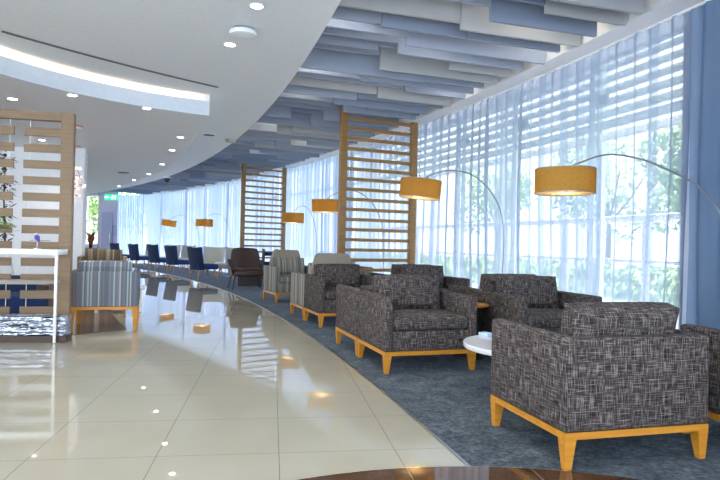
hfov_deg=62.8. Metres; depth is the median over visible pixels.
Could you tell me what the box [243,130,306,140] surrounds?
ceiling baffle
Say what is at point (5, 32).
ceiling vent
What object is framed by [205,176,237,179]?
ceiling baffle
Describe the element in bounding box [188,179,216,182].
ceiling baffle
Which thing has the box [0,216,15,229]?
plant
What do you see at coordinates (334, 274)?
cushion
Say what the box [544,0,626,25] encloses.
ceiling baffle
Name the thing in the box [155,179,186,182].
ceiling baffle
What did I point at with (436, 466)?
trim
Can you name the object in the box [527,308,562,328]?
seat cushion
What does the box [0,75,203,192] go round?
ceiling
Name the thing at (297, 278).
armchair
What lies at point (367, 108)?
ceiling baffle
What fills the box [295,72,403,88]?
ceiling baffle
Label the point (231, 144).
ceiling baffle
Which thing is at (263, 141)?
ceiling baffle
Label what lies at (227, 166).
ceiling baffle
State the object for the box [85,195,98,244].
window
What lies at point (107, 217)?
door
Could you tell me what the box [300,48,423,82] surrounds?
ceiling baffle
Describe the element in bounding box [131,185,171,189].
ceiling baffle
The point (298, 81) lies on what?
ceiling baffle
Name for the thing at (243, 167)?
slatted screen
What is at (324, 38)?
ceiling baffle
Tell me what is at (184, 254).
slipper chair
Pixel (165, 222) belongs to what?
arc floor lamp
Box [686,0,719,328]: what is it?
curtain
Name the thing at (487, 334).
box
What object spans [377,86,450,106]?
ceiling baffle
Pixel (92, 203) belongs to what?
tree
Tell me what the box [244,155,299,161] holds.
ceiling baffle
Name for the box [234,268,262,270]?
seat cushion
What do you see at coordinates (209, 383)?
floor
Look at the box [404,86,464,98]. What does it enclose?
ceiling baffle
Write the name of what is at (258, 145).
ceiling baffle
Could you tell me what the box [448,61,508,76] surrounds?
ceiling baffle
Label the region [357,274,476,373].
armchair
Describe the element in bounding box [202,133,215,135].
ceiling vent
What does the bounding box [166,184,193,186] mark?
ceiling baffle
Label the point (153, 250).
slipper chair
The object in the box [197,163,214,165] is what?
ceiling baffle
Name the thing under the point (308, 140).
ceiling baffle
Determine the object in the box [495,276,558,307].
cushion
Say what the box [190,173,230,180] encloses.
ceiling baffle
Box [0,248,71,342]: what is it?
console table
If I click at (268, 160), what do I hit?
ceiling baffle
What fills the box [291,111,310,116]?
ceiling baffle
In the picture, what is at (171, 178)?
ceiling baffle
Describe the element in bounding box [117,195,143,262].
sheer curtain
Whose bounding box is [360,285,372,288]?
cushion
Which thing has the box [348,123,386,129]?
ceiling baffle
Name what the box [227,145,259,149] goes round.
ceiling baffle
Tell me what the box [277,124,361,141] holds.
ceiling baffle
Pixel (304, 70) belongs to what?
ceiling baffle
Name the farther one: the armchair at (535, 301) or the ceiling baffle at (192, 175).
the ceiling baffle at (192, 175)
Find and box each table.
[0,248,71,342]
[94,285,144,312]
[238,276,261,285]
[453,302,488,359]
[463,335,491,355]
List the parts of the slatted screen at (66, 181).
tie rod, tie rod, rail, post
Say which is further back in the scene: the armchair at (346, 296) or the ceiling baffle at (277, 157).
the ceiling baffle at (277, 157)
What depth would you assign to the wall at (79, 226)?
11.20 m
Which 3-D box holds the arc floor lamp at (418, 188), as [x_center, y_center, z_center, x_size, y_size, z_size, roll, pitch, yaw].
[1.168,0.141,7.188,1.425,2.006,0.540,1,0,0]
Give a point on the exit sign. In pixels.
(107, 197)
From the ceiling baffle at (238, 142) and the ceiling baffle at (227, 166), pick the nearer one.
the ceiling baffle at (238, 142)
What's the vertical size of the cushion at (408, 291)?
0.341 m
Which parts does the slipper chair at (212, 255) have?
seat, backrest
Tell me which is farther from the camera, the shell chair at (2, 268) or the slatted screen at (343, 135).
the slatted screen at (343, 135)
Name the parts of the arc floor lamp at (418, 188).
lamp shade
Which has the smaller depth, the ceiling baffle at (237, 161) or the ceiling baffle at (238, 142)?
the ceiling baffle at (238, 142)
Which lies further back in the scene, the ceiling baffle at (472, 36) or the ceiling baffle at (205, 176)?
the ceiling baffle at (205, 176)
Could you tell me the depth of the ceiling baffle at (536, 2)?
4.95 m
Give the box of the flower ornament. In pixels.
[30,233,49,248]
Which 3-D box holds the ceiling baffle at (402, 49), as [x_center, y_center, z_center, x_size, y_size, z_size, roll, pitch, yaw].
[1.115,-2.201,6.384,1.509,0.555,0.036,1,0,-18]
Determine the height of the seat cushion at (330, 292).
0.134 m
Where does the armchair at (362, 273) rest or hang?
on the floor at (451, 399)
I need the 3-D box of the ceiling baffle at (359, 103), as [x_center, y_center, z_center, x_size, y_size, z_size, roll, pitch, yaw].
[0.331,-2.192,8.598,1.498,0.575,0.035,1,0,-21]
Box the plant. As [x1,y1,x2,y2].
[85,231,98,248]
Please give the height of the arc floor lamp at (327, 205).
2.029 m
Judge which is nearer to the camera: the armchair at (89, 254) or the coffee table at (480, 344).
the coffee table at (480, 344)
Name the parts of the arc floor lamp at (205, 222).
lamp shade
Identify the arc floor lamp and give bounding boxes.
[161,215,201,270]
[196,214,232,276]
[282,206,316,253]
[311,191,383,267]
[399,170,503,273]
[534,154,719,213]
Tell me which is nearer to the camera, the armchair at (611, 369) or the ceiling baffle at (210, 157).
the armchair at (611, 369)
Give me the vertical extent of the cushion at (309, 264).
0.341 m
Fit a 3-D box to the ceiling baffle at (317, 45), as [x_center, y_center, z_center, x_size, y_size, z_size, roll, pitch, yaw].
[-0.187,-2.307,6.573,0.869,0.400,0.035,1,0,-19]
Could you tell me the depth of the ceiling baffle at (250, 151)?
13.68 m
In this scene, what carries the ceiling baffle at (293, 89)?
hanging from the deck
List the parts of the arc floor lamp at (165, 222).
lamp shade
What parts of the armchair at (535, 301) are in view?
arm, seat, arm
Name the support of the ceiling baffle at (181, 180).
hanging from the deck
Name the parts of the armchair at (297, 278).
leg, frame, arm, backrest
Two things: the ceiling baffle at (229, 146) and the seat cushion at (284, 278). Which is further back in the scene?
the ceiling baffle at (229, 146)
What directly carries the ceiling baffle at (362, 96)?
hanging from the deck
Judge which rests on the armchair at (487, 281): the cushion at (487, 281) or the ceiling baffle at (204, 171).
the cushion at (487, 281)
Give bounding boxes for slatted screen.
[0,109,75,333]
[240,164,286,258]
[337,106,417,271]
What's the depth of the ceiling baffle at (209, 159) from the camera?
15.42 m
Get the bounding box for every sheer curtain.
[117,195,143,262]
[142,190,182,266]
[182,183,227,271]
[225,172,279,272]
[279,154,338,265]
[345,126,419,274]
[416,87,517,288]
[515,10,690,329]
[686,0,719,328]
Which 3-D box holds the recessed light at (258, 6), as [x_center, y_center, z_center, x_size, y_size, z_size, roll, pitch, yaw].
[-0.866,-1.961,4.945,0.124,0.006,0.124,1,0,0]
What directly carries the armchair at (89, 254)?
on the boards
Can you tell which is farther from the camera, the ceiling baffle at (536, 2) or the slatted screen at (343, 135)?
the slatted screen at (343, 135)
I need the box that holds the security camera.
[163,176,169,181]
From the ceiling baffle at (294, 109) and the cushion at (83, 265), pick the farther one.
the ceiling baffle at (294, 109)
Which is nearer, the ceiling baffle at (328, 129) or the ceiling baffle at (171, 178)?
the ceiling baffle at (328, 129)
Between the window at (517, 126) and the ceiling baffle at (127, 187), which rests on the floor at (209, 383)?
the window at (517, 126)
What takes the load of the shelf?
attached to the console table at (54, 327)
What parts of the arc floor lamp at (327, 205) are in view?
lamp shade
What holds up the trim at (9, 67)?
attached to the ceiling at (117, 137)
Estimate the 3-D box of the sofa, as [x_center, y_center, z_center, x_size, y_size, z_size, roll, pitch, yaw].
[-4.522,0.742,7.408,1.220,0.564,0.730,1,0,-17]
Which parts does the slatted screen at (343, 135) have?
post, post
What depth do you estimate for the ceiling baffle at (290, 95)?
8.79 m
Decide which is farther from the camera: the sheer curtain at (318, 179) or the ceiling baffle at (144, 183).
the ceiling baffle at (144, 183)
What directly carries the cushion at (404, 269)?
on the armchair at (444, 281)
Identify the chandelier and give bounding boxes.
[74,145,80,196]
[75,125,85,187]
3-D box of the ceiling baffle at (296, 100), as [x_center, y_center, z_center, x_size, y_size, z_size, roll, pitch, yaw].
[-0.919,-2.304,9.035,0.997,0.400,0.035,1,0,-22]
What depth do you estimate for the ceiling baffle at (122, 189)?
24.50 m
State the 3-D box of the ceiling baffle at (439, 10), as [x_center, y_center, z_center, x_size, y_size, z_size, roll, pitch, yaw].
[0.353,-2.260,5.256,1.194,0.490,0.036,1,0,-17]
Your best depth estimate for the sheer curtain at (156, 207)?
25.23 m
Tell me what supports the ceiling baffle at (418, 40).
hanging from the deck
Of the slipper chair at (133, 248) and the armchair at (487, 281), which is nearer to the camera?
the armchair at (487, 281)
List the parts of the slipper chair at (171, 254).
backrest, seat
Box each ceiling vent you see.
[1,31,217,87]
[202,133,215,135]
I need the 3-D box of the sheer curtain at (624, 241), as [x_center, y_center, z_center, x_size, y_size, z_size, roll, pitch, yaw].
[2.329,-0.383,6.119,0.117,3.076,2.593,1,0,-17]
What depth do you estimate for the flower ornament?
6.04 m
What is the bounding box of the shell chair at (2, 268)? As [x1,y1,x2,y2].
[0,254,13,274]
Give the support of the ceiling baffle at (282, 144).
hanging from the deck
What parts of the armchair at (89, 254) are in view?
arm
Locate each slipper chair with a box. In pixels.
[110,243,129,260]
[128,244,149,265]
[136,244,158,265]
[147,244,170,269]
[157,245,181,267]
[164,245,189,272]
[171,245,195,269]
[187,247,217,279]
[197,246,225,275]
[217,247,233,278]
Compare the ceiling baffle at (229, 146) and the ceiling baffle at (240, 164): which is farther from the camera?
the ceiling baffle at (240, 164)
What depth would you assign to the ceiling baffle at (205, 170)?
17.29 m
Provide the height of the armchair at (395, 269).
0.792 m
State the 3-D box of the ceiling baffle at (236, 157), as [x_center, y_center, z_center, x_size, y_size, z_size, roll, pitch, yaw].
[-2.476,-2.229,14.796,1.510,0.530,0.036,2,-1,-28]
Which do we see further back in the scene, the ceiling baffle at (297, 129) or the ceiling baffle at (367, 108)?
the ceiling baffle at (297, 129)
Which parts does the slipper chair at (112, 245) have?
backrest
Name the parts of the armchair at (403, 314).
leg, backrest, arm, leg, frame, seat, arm, leg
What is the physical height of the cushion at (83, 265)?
0.316 m
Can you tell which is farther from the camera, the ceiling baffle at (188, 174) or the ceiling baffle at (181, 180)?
the ceiling baffle at (181, 180)
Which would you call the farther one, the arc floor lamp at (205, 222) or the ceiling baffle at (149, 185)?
the ceiling baffle at (149, 185)
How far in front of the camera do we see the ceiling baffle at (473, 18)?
5.54 m
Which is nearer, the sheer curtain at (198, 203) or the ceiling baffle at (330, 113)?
the ceiling baffle at (330, 113)
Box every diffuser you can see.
[401,195,437,199]
[536,191,594,195]
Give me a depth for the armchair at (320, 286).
7.95 m
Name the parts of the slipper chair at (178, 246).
backrest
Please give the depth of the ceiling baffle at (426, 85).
7.53 m
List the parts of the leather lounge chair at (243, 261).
arm, backrest, seat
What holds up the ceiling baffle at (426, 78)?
hanging from the deck
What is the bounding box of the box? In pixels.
[479,331,491,336]
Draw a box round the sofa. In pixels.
[0,275,53,313]
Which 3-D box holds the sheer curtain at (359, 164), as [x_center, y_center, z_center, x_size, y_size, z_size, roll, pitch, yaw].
[0.251,-0.388,11.553,0.145,3.076,3.611,1,0,-24]
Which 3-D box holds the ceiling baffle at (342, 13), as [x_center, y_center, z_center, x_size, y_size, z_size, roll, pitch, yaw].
[-0.052,-2.267,5.439,0.513,0.490,0.035,1,0,-18]
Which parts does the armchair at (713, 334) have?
frame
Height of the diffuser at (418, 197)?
0.047 m
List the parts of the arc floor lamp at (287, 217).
lamp shade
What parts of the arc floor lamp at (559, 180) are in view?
lamp shade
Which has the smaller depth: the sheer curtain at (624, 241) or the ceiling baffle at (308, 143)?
the sheer curtain at (624, 241)
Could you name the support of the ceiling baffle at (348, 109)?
hanging from the deck
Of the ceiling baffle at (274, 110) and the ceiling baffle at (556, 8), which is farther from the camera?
the ceiling baffle at (274, 110)
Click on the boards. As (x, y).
(104, 320)
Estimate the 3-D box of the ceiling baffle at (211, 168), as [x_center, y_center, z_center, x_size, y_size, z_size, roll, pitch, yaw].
[-3.648,-2.218,16.794,1.671,0.575,0.035,2,-1,-31]
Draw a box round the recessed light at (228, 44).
[224,42,235,46]
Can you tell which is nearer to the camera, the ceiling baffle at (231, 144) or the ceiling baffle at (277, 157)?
the ceiling baffle at (231, 144)
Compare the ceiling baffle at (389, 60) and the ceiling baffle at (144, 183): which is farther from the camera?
the ceiling baffle at (144, 183)
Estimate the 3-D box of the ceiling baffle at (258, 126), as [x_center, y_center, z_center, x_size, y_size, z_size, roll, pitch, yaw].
[-1.547,-2.258,11.006,1.226,0.490,0.036,1,0,-24]
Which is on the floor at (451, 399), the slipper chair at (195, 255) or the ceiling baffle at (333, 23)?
the slipper chair at (195, 255)
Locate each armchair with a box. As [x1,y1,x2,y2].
[71,260,140,331]
[77,249,126,268]
[263,250,307,302]
[290,253,351,319]
[304,264,372,327]
[336,284,372,355]
[352,262,371,275]
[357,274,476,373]
[370,264,426,275]
[400,265,469,290]
[448,274,536,301]
[480,276,601,332]
[490,302,708,470]
[680,324,719,433]
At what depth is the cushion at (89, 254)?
10.45 m
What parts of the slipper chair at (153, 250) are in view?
backrest, seat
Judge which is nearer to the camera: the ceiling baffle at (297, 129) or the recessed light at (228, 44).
the recessed light at (228, 44)
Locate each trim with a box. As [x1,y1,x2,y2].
[0,55,207,115]
[86,95,209,193]
[136,268,470,465]
[147,0,710,194]
[297,466,640,479]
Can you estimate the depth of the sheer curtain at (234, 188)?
18.31 m
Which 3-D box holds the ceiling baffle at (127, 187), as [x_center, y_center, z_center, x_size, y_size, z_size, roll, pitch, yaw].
[-8.866,-2.303,23.891,1.744,0.530,0.036,2,-1,-41]
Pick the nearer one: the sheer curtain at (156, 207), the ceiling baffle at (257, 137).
the ceiling baffle at (257, 137)
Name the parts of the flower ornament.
flower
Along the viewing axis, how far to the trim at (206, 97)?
10.24 m
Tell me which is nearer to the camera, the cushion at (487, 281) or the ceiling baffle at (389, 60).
the cushion at (487, 281)
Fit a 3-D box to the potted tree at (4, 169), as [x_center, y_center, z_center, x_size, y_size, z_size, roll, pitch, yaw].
[-5.740,-0.230,9.497,0.534,2.476,0.505,1,-1,36]
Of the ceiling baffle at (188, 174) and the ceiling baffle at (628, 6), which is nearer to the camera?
the ceiling baffle at (628, 6)
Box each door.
[101,212,112,248]
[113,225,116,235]
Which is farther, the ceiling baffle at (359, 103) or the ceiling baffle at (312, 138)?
the ceiling baffle at (312, 138)
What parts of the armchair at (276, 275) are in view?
arm, frame, seat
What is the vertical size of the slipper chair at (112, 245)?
0.899 m
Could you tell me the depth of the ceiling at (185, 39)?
6.03 m
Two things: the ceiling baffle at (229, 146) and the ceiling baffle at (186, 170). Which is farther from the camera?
the ceiling baffle at (186, 170)
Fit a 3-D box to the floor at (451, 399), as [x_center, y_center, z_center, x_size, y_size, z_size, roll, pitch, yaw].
[-3.444,1.099,14.327,4.392,0.005,29.923,2,0,-27]
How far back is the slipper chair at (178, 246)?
22.53 m
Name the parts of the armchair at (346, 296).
leg, frame, arm, leg, backrest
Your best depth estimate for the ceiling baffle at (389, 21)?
5.59 m
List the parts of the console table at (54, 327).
plinth trim, leg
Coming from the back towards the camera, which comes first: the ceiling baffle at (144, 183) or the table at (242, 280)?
the ceiling baffle at (144, 183)
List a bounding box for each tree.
[0,151,20,240]
[88,192,129,241]
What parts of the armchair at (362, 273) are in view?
arm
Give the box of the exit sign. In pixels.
[105,195,117,199]
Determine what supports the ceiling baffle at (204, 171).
hanging from the deck
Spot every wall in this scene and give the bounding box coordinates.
[0,147,87,274]
[85,191,119,248]
[682,159,688,323]
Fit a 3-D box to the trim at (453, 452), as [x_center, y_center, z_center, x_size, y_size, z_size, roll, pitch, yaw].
[-4.817,1.067,14.349,2.000,0.006,28.633,2,0,-27]
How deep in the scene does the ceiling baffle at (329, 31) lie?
6.00 m
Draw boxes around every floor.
[0,268,638,479]
[132,263,719,479]
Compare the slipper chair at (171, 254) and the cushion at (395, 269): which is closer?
the cushion at (395, 269)
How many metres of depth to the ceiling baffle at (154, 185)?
22.21 m
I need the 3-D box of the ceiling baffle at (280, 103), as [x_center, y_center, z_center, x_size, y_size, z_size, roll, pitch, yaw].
[-1.038,-2.304,9.327,0.976,0.400,0.036,1,0,-22]
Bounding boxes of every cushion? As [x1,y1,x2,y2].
[78,260,132,270]
[84,249,122,260]
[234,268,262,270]
[271,257,304,273]
[280,274,290,282]
[307,263,311,273]
[314,264,359,286]
[325,287,359,299]
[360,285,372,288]
[372,274,440,308]
[391,264,426,273]
[393,309,467,330]
[400,265,444,287]
[479,274,536,289]
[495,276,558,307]
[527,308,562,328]
[560,302,679,335]
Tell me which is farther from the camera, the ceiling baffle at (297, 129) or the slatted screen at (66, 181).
the ceiling baffle at (297, 129)
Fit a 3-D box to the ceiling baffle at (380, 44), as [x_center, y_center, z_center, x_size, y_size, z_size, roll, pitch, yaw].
[0.604,-2.289,6.512,0.855,0.400,0.036,1,0,-19]
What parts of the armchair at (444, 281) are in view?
arm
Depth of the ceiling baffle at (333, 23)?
5.70 m
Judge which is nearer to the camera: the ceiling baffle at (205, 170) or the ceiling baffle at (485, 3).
the ceiling baffle at (485, 3)
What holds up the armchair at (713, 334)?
on the floor at (451, 399)
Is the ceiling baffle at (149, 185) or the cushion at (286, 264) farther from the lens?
the ceiling baffle at (149, 185)
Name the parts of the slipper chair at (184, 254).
backrest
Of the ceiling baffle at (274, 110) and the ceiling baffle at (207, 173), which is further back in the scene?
the ceiling baffle at (207, 173)
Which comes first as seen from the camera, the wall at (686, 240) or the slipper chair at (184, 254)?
the wall at (686, 240)
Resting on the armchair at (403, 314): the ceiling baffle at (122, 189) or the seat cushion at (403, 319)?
the seat cushion at (403, 319)
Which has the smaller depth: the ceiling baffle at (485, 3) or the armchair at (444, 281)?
the ceiling baffle at (485, 3)
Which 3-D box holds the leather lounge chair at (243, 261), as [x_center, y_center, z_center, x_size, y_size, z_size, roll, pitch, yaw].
[-2.570,0.646,13.371,0.800,0.935,0.825,1,0,-21]
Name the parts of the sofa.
backrest, seat, arm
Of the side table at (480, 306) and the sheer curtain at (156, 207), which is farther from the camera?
the sheer curtain at (156, 207)
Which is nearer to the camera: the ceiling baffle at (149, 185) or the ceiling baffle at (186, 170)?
the ceiling baffle at (186, 170)
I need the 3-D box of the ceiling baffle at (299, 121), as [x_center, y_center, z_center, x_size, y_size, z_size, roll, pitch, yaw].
[-1.191,-2.239,10.182,1.296,0.525,0.037,1,0,-23]
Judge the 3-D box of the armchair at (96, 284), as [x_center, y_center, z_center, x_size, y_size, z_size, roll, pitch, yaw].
[-3.053,0.644,7.105,0.735,0.813,0.764,1,0,-19]
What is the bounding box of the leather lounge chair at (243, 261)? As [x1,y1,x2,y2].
[227,248,264,289]
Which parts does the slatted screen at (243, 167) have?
post, post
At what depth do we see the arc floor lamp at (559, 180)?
4.56 m
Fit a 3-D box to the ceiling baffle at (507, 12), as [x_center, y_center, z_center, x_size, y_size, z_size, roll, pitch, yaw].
[1.669,-2.187,5.317,1.102,0.575,0.036,1,0,-17]
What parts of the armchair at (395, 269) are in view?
arm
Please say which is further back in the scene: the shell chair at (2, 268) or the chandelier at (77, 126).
the chandelier at (77, 126)
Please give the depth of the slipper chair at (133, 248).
22.54 m
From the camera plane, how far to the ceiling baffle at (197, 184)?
20.94 m
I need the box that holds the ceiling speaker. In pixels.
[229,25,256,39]
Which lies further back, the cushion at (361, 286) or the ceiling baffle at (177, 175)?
the ceiling baffle at (177, 175)
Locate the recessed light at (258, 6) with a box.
[249,3,263,9]
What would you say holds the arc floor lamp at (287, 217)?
on the floor at (451, 399)
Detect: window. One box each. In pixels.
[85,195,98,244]
[514,126,517,273]
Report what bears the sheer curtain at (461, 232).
hanging from the trim at (705, 1)
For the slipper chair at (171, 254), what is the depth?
19.25 m
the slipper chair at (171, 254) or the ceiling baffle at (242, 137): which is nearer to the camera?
the ceiling baffle at (242, 137)
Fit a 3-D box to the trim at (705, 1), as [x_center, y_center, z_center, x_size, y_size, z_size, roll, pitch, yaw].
[-2.144,-1.962,14.340,2.039,0.021,29.062,2,0,-28]
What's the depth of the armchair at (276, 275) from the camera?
10.87 m
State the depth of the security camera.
15.85 m
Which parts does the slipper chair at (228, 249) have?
seat, backrest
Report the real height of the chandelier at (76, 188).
0.951 m
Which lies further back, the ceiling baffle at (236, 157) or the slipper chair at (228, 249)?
the slipper chair at (228, 249)
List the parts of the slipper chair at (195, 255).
backrest, seat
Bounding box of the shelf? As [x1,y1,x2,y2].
[0,279,60,283]
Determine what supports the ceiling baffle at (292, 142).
hanging from the deck
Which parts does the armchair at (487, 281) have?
arm, backrest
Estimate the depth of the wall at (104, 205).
26.81 m
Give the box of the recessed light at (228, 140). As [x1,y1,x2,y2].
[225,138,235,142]
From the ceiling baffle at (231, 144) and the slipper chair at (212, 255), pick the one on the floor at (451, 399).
the slipper chair at (212, 255)
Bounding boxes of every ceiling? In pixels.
[0,0,340,193]
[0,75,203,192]
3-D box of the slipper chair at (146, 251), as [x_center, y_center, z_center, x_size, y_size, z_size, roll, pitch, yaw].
[-8.793,0.609,24.424,0.780,0.899,0.775,1,-1,38]
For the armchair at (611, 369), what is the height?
0.792 m
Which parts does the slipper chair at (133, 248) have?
backrest, seat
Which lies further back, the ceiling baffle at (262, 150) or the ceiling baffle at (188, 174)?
the ceiling baffle at (188, 174)
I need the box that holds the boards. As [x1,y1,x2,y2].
[0,310,125,342]
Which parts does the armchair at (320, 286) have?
leg, arm, frame, leg, seat, arm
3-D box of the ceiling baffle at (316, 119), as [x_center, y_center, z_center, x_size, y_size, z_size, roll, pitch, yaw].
[-0.204,-2.213,10.302,1.359,0.530,0.035,1,0,-23]
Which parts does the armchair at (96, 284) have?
leg, leg, backrest, frame, leg, arm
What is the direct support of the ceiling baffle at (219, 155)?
hanging from the deck
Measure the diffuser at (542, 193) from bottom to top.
0.003 m
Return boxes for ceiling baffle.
[112,188,152,192]
[125,187,158,190]
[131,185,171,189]
[144,183,166,185]
[148,184,183,189]
[154,185,186,188]
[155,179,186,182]
[160,176,179,180]
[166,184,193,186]
[174,173,218,181]
[179,183,204,185]
[180,178,214,183]
[182,169,203,173]
[187,173,226,181]
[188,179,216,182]
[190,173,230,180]
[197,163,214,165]
[202,166,259,173]
[204,171,240,178]
[205,158,239,163]
[205,170,251,175]
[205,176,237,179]
[206,172,240,177]
[210,157,236,160]
[212,153,231,158]
[215,162,263,172]
[220,147,275,157]
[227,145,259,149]
[230,143,256,147]
[232,154,289,163]
[235,141,253,144]
[236,135,255,141]
[236,138,274,144]
[236,160,284,166]
[239,163,271,169]
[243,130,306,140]
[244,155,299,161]
[249,122,276,131]
[249,150,308,158]
[254,143,326,153]
[256,115,325,128]
[256,136,289,141]
[260,148,318,157]
[262,105,290,117]
[267,159,294,163]
[272,100,323,109]
[275,140,330,151]
[276,96,330,105]
[276,156,304,160]
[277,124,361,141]
[280,92,332,102]
[283,85,356,100]
[288,76,376,94]
[290,139,338,149]
[291,107,322,114]
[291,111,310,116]
[292,126,366,137]
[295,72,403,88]
[297,68,360,78]
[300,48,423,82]
[307,137,338,144]
[307,142,338,147]
[308,137,357,143]
[311,114,339,127]
[313,43,379,55]
[316,34,377,50]
[322,27,397,43]
[323,106,398,127]
[325,126,374,135]
[326,18,406,37]
[331,6,380,24]
[333,98,428,114]
[338,0,460,23]
[343,105,415,119]
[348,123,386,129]
[357,93,442,108]
[359,75,473,93]
[367,108,419,115]
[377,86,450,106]
[378,42,396,48]
[379,47,496,84]
[381,12,466,38]
[397,37,522,70]
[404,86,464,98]
[405,31,544,64]
[424,76,483,88]
[445,0,490,6]
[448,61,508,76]
[459,3,579,46]
[466,31,559,52]
[489,0,596,36]
[509,0,545,5]
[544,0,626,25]
[551,0,643,14]
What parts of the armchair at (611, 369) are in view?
leg, arm, leg, frame, backrest, arm, leg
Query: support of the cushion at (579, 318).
on the armchair at (611, 369)

